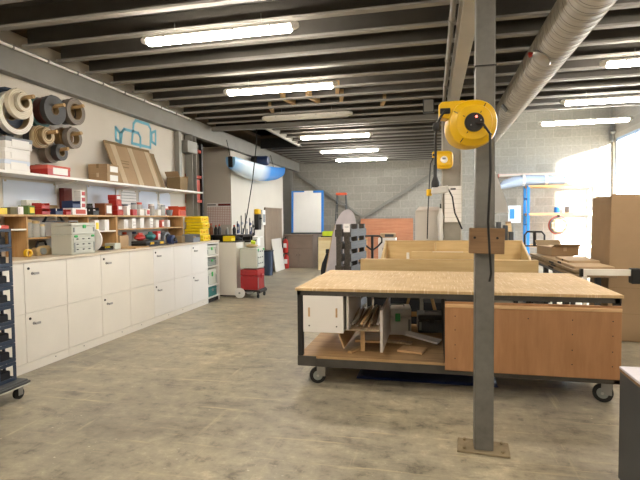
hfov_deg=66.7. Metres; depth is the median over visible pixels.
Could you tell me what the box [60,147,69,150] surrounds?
wooden peg
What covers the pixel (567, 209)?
carton
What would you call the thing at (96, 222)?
carton
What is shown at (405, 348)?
board
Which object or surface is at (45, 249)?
hand planer
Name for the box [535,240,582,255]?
cardboard box
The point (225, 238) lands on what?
bin
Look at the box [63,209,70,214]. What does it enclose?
bin
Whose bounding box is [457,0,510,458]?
steel post
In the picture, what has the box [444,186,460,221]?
paper notice
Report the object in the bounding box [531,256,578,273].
cardboard sheet
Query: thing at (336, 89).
timber noggin
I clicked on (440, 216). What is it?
hanging bag
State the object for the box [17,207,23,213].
carton
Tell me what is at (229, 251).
base cabinet
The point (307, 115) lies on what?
diffuser
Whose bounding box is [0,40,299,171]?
steel beam
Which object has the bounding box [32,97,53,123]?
roll
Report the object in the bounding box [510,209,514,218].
picture
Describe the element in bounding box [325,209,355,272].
board
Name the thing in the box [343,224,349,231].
paper tag
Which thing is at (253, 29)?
diffuser
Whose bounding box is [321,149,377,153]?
diffuser
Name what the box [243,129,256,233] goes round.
power cable
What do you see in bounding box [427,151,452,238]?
cable reel
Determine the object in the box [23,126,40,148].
roll
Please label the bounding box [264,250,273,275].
waste bin
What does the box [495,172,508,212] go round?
plastic sheet
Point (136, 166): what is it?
carton
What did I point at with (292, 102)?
timber noggin
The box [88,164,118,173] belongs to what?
cardboard box
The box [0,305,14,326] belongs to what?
plastic crate
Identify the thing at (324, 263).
sack
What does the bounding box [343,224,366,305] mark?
wooden pallet
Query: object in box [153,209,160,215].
carton
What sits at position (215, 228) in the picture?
bottle
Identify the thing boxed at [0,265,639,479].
floor
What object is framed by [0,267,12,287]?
plastic crate
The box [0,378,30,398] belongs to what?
dolly
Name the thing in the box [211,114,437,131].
steel beam
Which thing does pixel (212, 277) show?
toolbox
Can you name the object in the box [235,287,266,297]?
trolley
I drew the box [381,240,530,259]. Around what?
tray
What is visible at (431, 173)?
brace
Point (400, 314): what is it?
toolbox
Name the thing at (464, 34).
steel beam
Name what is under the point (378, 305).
wood offcut
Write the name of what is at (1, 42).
conduit
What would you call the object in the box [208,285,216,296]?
toolbox
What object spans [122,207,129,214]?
carton
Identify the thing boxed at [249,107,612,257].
wall
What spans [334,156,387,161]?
ceiling lamp
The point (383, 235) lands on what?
carton
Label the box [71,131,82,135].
wooden peg
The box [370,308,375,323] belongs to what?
wood offcut
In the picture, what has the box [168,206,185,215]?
plastic crate
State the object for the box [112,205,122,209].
carton
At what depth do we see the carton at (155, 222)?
7.95 m
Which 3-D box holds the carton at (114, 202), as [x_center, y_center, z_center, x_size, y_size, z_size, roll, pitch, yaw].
[-2.957,-0.539,7.016,0.134,0.072,0.119,0,3,13]
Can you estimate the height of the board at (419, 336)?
0.072 m
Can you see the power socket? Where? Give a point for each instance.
(435, 184)
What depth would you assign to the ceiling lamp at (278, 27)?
4.66 m
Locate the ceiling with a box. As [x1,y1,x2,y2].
[0,0,639,163]
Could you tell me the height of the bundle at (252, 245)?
0.148 m
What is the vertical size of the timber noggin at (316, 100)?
0.100 m
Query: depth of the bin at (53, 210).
5.84 m
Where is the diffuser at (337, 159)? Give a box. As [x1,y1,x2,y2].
[336,158,385,161]
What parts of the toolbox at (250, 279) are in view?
lid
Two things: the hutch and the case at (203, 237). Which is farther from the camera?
the case at (203, 237)
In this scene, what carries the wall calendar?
attached to the wall partition at (221, 184)
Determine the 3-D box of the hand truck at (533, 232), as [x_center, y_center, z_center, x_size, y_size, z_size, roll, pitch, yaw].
[3.929,0.479,8.899,0.520,1.297,0.450,0,3,13]
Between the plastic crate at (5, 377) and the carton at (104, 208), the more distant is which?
the carton at (104, 208)
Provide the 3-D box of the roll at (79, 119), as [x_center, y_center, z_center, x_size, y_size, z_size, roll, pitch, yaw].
[-3.149,-1.638,6.213,0.085,0.334,0.330,0,3,13]
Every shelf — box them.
[0,169,202,200]
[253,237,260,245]
[303,324,444,365]
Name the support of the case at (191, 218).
on the case at (195, 225)
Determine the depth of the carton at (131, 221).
7.32 m
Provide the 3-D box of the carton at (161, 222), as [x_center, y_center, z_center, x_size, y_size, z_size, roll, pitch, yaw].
[-2.688,-0.272,8.152,0.124,0.120,0.080,0,3,13]
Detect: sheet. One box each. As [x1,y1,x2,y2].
[2,179,56,206]
[87,185,118,207]
[121,190,135,208]
[139,191,156,209]
[160,193,169,206]
[271,238,284,271]
[356,369,497,386]
[361,218,412,258]
[415,206,439,309]
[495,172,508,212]
[530,253,578,271]
[530,257,617,277]
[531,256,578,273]
[541,255,614,268]
[555,256,599,262]
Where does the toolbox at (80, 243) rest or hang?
on the countertop
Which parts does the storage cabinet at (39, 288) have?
filler panel, filler panel, door, door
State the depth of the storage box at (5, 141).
5.17 m
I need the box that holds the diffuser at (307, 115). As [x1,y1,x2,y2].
[265,113,348,121]
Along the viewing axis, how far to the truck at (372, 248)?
9.51 m
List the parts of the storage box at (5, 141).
lid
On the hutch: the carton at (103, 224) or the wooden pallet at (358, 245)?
the carton at (103, 224)
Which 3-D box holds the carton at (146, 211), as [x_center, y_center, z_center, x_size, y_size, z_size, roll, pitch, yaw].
[-2.781,-0.442,7.729,0.114,0.105,0.110,0,3,13]
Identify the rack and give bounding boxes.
[184,144,203,219]
[338,298,390,352]
[523,183,608,253]
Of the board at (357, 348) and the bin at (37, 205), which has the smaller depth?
the board at (357, 348)
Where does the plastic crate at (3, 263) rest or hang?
on the plastic crate at (3, 280)
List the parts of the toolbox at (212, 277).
lid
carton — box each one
[0,208,6,213]
[0,225,8,228]
[1,207,16,213]
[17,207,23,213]
[18,205,34,213]
[21,200,39,205]
[59,188,71,208]
[63,208,86,214]
[74,190,84,196]
[74,196,84,201]
[80,202,85,207]
[89,220,98,230]
[95,203,111,214]
[99,220,108,229]
[103,140,160,186]
[105,243,120,248]
[108,195,120,199]
[108,200,121,204]
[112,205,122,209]
[112,210,123,214]
[118,219,127,228]
[118,235,128,246]
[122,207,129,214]
[125,218,135,227]
[130,209,136,214]
[136,218,143,227]
[137,210,143,214]
[140,209,149,214]
[144,217,152,227]
[149,231,160,239]
[150,153,164,187]
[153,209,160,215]
[153,220,158,227]
[159,220,163,226]
[164,220,169,226]
[380,233,395,237]
[564,206,578,212]
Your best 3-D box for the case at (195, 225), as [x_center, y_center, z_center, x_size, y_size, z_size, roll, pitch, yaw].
[-2.294,-0.275,9.202,0.379,0.114,0.320,0,2,10]
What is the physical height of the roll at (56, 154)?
0.204 m
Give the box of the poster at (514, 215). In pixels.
[508,206,520,239]
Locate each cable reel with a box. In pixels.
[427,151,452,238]
[432,100,496,281]
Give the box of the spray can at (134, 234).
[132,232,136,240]
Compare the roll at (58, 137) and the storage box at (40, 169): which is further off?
the roll at (58, 137)
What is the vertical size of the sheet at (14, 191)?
0.330 m
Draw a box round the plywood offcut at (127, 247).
[121,246,148,248]
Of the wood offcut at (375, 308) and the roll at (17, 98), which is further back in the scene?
the roll at (17, 98)
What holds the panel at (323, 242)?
on the floor
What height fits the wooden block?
0.164 m
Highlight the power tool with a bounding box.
[167,235,177,243]
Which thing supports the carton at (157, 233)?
on the countertop
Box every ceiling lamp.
[141,13,298,46]
[223,80,337,95]
[262,106,352,121]
[298,128,372,139]
[319,146,379,153]
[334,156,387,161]
[538,115,632,125]
[560,91,639,105]
[600,48,639,67]
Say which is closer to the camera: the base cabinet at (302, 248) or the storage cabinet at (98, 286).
the storage cabinet at (98, 286)
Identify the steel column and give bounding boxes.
[174,131,181,176]
[182,135,197,222]
[284,170,292,233]
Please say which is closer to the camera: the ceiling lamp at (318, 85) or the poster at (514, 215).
the ceiling lamp at (318, 85)
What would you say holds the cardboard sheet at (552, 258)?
on the cardboard sheet at (537, 255)
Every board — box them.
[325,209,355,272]
[348,345,360,352]
[360,259,538,272]
[387,339,412,344]
[397,345,426,354]
[404,331,441,343]
[412,251,473,258]
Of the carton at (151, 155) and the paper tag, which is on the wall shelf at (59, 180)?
the carton at (151, 155)
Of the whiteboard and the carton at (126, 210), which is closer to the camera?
the carton at (126, 210)
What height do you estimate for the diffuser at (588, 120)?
0.060 m
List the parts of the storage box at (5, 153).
lid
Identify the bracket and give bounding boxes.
[610,125,615,141]
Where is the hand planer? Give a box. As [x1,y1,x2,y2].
[31,240,51,255]
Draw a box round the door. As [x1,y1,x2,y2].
[615,128,639,193]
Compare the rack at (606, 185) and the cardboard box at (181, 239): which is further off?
the rack at (606, 185)
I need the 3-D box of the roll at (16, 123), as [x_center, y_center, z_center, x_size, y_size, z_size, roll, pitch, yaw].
[-3.470,-1.429,5.383,0.095,0.514,0.510,0,3,13]
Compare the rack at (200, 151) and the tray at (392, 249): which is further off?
the rack at (200, 151)
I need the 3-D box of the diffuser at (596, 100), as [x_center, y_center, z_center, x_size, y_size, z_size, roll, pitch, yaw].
[4.600,-2.150,7.499,1.530,0.060,0.088,0,3,13]
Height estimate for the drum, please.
0.260 m
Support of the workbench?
on the floor
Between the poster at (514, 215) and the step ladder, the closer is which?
the poster at (514, 215)
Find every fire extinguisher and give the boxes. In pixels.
[282,237,287,252]
[283,252,288,268]
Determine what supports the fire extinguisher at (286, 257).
on the floor
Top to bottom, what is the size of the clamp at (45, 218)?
0.169 m
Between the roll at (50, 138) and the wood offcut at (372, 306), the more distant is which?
the roll at (50, 138)
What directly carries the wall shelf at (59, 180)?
attached to the wall at (99, 124)
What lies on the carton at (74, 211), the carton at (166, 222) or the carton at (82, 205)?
the carton at (82, 205)
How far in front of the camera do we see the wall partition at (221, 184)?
11.82 m
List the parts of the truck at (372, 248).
loop handle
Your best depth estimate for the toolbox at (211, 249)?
9.27 m
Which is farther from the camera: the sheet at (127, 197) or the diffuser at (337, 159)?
the diffuser at (337, 159)
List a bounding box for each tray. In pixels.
[291,232,321,233]
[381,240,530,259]
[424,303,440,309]
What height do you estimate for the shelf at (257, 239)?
0.240 m
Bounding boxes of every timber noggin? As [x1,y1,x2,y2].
[280,92,285,97]
[280,94,295,104]
[306,91,319,102]
[335,80,339,93]
[339,89,343,101]
[380,94,385,105]
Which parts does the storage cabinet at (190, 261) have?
door, door, door, door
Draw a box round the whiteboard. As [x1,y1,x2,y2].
[291,190,323,233]
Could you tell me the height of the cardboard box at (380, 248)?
1.110 m
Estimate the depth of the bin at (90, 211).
6.48 m
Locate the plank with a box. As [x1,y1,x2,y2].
[505,221,511,231]
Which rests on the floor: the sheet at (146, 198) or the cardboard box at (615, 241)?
the cardboard box at (615, 241)
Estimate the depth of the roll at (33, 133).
5.67 m
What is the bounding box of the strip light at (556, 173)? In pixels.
[498,172,561,177]
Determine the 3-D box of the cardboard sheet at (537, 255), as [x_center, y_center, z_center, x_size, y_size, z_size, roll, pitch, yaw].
[3.490,0.299,6.963,0.442,0.028,2.700,0,3,14]
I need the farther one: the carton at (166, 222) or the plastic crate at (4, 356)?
the carton at (166, 222)
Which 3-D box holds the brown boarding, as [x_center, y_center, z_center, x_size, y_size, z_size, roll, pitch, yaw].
[-1.387,-0.287,14.590,0.050,1.350,1.560,0,3,13]
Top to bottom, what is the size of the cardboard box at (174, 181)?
0.324 m
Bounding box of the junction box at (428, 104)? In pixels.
[423,99,433,113]
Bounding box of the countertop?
[6,240,218,264]
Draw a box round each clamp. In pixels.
[42,208,64,221]
[249,218,251,233]
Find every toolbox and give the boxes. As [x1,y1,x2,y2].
[51,220,94,234]
[51,234,94,254]
[207,245,215,255]
[208,257,215,265]
[208,268,216,284]
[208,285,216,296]
[240,247,263,268]
[240,268,264,289]
[389,304,410,334]
[417,310,441,332]
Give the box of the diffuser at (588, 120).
[542,118,629,125]
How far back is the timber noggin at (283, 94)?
7.71 m
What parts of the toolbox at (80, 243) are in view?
drawer, drawer, drawer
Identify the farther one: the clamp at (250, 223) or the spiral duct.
the clamp at (250, 223)
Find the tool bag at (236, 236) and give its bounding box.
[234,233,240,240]
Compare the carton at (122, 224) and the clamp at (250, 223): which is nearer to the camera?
the carton at (122, 224)
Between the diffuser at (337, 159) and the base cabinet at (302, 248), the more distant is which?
the base cabinet at (302, 248)
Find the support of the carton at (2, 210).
on the hutch
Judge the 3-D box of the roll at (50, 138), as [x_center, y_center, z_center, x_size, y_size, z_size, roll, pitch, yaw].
[-3.236,-1.232,5.749,0.065,0.204,0.200,0,3,13]
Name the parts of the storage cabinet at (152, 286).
door, door, door, door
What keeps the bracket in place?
attached to the wall at (622, 128)
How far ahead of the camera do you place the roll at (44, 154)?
5.88 m
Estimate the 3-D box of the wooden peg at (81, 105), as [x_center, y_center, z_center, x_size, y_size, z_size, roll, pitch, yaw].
[-3.176,-1.689,6.228,0.341,0.078,0.072,0,3,13]
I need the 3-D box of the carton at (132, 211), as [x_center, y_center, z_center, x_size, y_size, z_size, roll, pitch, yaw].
[-2.862,-0.419,7.389,0.110,0.090,0.110,0,3,13]
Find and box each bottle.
[209,223,212,234]
[214,225,217,234]
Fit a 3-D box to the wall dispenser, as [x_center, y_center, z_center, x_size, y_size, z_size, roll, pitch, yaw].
[-1.661,-0.558,13.146,0.170,0.560,0.230,0,3,13]
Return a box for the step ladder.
[335,193,347,223]
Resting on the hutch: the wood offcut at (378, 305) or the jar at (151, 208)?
the jar at (151, 208)
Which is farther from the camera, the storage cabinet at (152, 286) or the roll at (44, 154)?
the storage cabinet at (152, 286)
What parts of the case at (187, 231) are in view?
lid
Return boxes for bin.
[32,203,49,208]
[35,209,50,214]
[50,208,63,214]
[62,201,80,207]
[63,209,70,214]
[87,207,98,214]
[98,246,113,249]
[182,234,200,241]
[223,236,234,240]
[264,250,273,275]
[322,231,332,235]
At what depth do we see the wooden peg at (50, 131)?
5.71 m
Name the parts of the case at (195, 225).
lid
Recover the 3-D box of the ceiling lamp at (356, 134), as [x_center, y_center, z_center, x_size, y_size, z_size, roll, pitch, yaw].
[0.323,-2.306,10.527,1.630,0.200,0.099,0,3,13]
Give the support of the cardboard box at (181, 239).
on the countertop
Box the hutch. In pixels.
[0,214,187,256]
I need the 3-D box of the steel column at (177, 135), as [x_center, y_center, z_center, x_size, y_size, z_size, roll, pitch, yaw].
[-2.640,-1.483,9.062,0.095,1.060,0.100,0,3,13]
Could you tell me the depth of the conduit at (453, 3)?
5.03 m
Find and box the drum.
[250,156,269,164]
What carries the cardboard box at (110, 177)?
on the wall shelf at (59, 180)
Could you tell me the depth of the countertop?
5.85 m
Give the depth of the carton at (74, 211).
6.19 m
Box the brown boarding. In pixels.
[264,207,281,249]
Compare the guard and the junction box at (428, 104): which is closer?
the junction box at (428, 104)
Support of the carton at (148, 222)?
on the hutch
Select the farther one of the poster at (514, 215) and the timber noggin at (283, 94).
the poster at (514, 215)
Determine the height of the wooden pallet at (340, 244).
1.460 m
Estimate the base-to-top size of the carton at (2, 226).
0.040 m
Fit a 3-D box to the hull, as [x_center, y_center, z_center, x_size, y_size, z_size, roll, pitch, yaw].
[-1.586,-1.962,12.747,0.520,0.836,3.837,0,3,13]
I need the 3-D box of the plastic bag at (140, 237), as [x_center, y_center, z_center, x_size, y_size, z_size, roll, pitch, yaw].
[-2.757,-0.051,7.441,0.141,0.120,0.245,0,3,13]
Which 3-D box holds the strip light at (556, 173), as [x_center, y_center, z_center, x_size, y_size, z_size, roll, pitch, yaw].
[6.772,-2.101,15.726,1.900,0.110,0.130,0,3,13]
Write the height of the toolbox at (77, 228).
0.166 m
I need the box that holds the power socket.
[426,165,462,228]
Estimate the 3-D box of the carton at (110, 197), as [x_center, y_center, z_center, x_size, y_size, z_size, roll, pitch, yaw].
[-2.961,-0.612,6.997,0.134,0.072,0.111,0,3,13]
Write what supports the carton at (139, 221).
on the hutch
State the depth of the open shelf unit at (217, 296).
9.50 m
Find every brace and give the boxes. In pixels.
[296,173,367,218]
[317,169,440,245]
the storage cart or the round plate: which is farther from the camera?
the storage cart
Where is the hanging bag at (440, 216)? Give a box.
[437,204,443,239]
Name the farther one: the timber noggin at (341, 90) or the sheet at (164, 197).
the sheet at (164, 197)
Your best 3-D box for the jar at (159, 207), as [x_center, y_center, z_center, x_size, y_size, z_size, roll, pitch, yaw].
[-2.750,-0.518,8.381,0.110,0.200,0.110,0,3,13]
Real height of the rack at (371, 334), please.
0.430 m
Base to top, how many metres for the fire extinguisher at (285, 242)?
0.505 m
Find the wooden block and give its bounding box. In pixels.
[468,228,504,253]
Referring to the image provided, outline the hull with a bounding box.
[226,140,284,180]
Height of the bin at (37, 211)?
0.066 m
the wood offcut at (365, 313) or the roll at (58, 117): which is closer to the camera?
the wood offcut at (365, 313)
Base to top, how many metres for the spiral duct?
0.460 m
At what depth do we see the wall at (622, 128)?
14.59 m
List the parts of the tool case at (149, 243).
lid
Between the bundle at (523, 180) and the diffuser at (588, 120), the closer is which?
the diffuser at (588, 120)
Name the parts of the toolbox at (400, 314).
lid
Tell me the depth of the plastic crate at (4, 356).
4.21 m
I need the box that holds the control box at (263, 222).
[261,210,265,224]
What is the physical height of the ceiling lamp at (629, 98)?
0.200 m
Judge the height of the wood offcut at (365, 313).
0.056 m
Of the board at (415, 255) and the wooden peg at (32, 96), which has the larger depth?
the board at (415, 255)
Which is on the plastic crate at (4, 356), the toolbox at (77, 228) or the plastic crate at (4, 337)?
the plastic crate at (4, 337)
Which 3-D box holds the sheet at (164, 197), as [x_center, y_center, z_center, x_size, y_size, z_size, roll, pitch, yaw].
[-2.773,-0.671,8.703,0.008,0.350,0.352,0,3,13]
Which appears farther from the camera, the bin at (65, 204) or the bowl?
the bowl
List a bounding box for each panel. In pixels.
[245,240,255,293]
[318,237,330,269]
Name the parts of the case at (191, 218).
lid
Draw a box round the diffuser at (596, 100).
[565,97,639,105]
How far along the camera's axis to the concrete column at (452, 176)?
7.56 m
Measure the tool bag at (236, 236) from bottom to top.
0.158 m
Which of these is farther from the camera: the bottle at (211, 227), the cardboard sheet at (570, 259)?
the bottle at (211, 227)
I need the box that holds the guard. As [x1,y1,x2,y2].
[161,232,169,243]
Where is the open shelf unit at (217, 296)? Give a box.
[207,242,219,302]
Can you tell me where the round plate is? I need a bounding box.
[94,229,102,250]
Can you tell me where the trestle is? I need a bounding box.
[406,298,436,316]
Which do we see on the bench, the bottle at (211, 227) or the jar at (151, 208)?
the bottle at (211, 227)
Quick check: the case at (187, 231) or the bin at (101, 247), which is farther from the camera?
the case at (187, 231)
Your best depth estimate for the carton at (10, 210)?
5.22 m
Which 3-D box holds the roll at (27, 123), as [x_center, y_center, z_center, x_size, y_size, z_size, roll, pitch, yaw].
[-3.385,-1.405,5.374,0.075,0.474,0.470,0,3,13]
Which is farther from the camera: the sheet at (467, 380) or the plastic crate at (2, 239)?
the sheet at (467, 380)
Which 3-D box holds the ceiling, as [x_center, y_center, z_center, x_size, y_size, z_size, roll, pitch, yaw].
[0.885,-2.360,6.264,12.100,0.340,21.200,0,3,13]
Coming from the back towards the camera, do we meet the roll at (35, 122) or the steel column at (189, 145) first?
the steel column at (189, 145)
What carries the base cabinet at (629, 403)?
on the floor
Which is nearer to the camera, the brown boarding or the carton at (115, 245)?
the carton at (115, 245)
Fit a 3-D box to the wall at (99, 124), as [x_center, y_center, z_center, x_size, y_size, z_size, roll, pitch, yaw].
[-4.152,-0.421,3.213,0.200,3.750,12.820,0,3,13]
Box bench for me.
[208,234,252,240]
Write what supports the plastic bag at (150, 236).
on the tool case at (149, 243)
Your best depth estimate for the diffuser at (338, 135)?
10.49 m
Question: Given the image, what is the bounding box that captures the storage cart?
[496,222,513,239]
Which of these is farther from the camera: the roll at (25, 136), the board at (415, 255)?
the board at (415, 255)
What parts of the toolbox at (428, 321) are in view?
lid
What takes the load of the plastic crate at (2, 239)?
on the plastic crate at (3, 263)
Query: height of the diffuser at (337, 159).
0.060 m
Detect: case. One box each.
[131,240,164,246]
[184,228,208,234]
[185,216,208,221]
[186,222,209,228]
[200,235,209,240]
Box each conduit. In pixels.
[0,40,190,119]
[442,0,456,101]
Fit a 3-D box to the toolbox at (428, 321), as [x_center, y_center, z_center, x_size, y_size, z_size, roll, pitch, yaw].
[1.258,0.909,5.516,0.300,0.228,0.316,0,2,8]
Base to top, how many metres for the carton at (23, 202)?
0.170 m
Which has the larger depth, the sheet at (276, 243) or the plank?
the sheet at (276, 243)
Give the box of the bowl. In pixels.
[166,210,172,215]
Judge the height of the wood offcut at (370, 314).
0.062 m
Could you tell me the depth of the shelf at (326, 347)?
4.61 m
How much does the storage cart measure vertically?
1.458 m
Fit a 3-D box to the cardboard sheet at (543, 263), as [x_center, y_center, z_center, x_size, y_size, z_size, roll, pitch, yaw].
[3.491,0.361,6.965,0.462,0.028,2.800,0,3,13]
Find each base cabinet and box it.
[219,240,244,296]
[283,234,317,267]
[618,366,639,479]
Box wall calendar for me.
[207,203,230,224]
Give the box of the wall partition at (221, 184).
[184,147,283,270]
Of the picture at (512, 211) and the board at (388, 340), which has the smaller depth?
the board at (388, 340)
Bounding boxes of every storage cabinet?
[0,259,68,375]
[66,252,130,355]
[129,247,174,332]
[174,243,207,315]
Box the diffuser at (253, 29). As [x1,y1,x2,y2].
[146,24,291,46]
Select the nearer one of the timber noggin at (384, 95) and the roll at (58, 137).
the roll at (58, 137)
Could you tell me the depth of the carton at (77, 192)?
6.25 m
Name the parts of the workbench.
leg, corner plate, drawer, drawer, panel, finger rail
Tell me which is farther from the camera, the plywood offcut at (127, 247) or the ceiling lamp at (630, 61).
the plywood offcut at (127, 247)
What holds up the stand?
on the floor
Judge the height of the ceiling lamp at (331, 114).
0.200 m
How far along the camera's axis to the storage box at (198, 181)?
10.15 m
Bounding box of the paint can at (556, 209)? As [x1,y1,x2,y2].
[554,207,559,212]
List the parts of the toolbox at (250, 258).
drawer, drawer, drawer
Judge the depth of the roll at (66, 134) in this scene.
6.14 m
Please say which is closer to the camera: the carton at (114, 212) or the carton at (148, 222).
the carton at (114, 212)
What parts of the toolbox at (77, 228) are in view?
lid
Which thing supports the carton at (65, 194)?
on the hutch
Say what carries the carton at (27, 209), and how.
on the hutch
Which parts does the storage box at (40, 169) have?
lid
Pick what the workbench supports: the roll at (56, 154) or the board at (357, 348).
the board at (357, 348)
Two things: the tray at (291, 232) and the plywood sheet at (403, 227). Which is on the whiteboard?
the tray at (291, 232)
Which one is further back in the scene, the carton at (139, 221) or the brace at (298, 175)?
the brace at (298, 175)
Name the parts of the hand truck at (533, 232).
frame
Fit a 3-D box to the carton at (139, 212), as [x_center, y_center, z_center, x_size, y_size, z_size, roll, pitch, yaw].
[-2.820,-0.428,7.571,0.110,0.090,0.105,0,3,13]
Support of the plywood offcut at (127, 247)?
on the countertop
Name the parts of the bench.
panel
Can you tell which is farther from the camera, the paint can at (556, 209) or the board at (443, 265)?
the paint can at (556, 209)
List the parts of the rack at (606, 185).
hose coil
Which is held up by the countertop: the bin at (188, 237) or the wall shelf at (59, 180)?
the bin at (188, 237)
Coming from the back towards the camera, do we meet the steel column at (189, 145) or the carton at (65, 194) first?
the steel column at (189, 145)
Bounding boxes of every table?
[367,297,530,307]
[531,263,600,304]
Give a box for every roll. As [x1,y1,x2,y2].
[0,87,23,134]
[0,91,33,134]
[4,88,32,119]
[14,92,31,111]
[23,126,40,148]
[23,249,32,256]
[29,125,48,147]
[31,97,49,126]
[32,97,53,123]
[38,127,54,144]
[38,143,57,162]
[40,95,65,124]
[50,144,67,160]
[54,127,72,146]
[62,100,75,124]
[62,127,81,148]
[63,98,84,124]
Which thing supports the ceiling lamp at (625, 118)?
hanging from the ceiling
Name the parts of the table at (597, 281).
leg, leg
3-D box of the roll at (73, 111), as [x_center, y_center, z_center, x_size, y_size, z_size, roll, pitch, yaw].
[-3.252,-1.638,6.237,0.115,0.304,0.300,0,3,13]
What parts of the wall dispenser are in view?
tank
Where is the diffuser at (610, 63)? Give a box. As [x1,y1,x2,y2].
[606,59,639,67]
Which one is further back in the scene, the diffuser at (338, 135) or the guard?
the diffuser at (338, 135)
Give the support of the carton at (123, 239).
on the countertop
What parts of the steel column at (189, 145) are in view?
haunch plate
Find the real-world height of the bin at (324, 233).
0.140 m
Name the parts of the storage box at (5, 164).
lid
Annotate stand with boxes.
[579,268,639,304]
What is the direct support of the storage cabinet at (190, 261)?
on the floor
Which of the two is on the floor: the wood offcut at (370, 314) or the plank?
the plank
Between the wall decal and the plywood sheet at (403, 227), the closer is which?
the wall decal
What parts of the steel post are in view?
plate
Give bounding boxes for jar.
[148,204,154,215]
[157,204,163,215]
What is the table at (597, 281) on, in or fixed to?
on the floor
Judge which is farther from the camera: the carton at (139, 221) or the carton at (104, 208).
the carton at (139, 221)
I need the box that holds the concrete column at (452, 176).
[441,121,461,239]
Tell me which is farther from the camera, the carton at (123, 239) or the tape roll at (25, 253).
the carton at (123, 239)
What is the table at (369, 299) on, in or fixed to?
on the floor
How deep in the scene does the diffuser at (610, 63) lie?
5.67 m
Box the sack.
[321,249,328,274]
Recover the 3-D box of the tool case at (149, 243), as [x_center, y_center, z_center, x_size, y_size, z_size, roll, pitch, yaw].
[-2.634,0.050,7.517,0.297,0.085,0.520,0,3,13]
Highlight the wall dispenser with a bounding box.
[254,209,261,229]
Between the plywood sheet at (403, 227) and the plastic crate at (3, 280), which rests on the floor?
the plywood sheet at (403, 227)
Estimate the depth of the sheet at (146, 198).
8.16 m
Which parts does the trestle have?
leg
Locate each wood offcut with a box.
[352,305,364,324]
[355,306,370,325]
[361,305,373,323]
[363,304,376,324]
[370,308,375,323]
[373,305,378,324]
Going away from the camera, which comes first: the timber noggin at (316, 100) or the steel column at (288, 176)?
the timber noggin at (316, 100)
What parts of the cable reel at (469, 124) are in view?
guide spout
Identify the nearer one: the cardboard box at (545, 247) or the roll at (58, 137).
the roll at (58, 137)
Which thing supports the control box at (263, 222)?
attached to the wall partition at (221, 184)
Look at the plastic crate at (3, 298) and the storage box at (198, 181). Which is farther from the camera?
the storage box at (198, 181)
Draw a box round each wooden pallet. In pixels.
[335,224,351,269]
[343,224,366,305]
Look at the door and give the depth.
14.27 m
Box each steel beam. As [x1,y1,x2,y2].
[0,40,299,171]
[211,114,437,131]
[447,0,474,100]
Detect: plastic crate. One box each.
[0,229,11,247]
[0,248,11,267]
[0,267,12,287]
[0,286,13,306]
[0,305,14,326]
[0,324,14,345]
[0,343,15,365]
[0,361,16,385]
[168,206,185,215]
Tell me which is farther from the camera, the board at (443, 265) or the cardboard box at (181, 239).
the cardboard box at (181, 239)
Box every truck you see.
[365,235,382,258]
[523,231,549,302]
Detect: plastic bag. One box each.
[134,233,145,240]
[145,232,155,239]
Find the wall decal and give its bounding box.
[115,119,155,148]
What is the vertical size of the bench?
1.215 m
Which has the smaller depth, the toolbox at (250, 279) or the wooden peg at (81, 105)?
the wooden peg at (81, 105)
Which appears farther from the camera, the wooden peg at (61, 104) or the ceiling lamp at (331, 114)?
the ceiling lamp at (331, 114)
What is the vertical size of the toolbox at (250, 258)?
0.400 m
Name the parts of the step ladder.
rail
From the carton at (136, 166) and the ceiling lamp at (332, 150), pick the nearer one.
the carton at (136, 166)
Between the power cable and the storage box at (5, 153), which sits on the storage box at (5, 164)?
the storage box at (5, 153)
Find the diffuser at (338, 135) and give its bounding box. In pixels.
[301,133,369,139]
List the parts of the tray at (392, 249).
rail, rail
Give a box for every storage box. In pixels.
[0,136,31,150]
[0,147,29,161]
[0,159,29,172]
[30,165,69,176]
[185,180,199,198]
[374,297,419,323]
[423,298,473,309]
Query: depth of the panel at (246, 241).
10.14 m
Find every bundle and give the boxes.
[246,240,257,247]
[500,175,579,188]
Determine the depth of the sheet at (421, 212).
7.74 m
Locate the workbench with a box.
[295,270,623,401]
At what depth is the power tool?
8.00 m
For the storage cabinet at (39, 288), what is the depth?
5.15 m
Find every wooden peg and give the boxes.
[21,94,34,99]
[46,130,57,134]
[53,103,65,107]
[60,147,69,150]
[71,104,84,108]
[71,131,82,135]
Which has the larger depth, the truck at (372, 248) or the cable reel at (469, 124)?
the truck at (372, 248)
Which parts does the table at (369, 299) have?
leg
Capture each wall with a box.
[0,30,185,256]
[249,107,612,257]
[612,105,639,193]
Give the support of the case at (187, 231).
on the case at (203, 237)
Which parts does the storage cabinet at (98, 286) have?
door, door, door, door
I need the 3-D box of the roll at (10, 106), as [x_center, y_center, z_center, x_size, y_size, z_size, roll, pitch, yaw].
[-3.317,-1.499,5.355,0.055,0.334,0.330,0,3,13]
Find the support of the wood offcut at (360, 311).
in the rack at (371, 334)
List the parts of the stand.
leg, rail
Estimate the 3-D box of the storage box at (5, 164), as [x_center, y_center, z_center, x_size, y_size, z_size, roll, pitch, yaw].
[-3.380,-0.793,5.239,0.298,0.118,0.333,0,3,13]
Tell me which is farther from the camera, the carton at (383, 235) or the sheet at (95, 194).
the carton at (383, 235)
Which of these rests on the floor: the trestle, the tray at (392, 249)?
the trestle
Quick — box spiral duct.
[473,0,616,150]
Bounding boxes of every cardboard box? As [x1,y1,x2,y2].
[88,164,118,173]
[88,173,118,182]
[165,171,187,189]
[175,236,184,242]
[378,237,396,258]
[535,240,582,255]
[589,194,639,341]
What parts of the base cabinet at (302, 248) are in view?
door, drawer, door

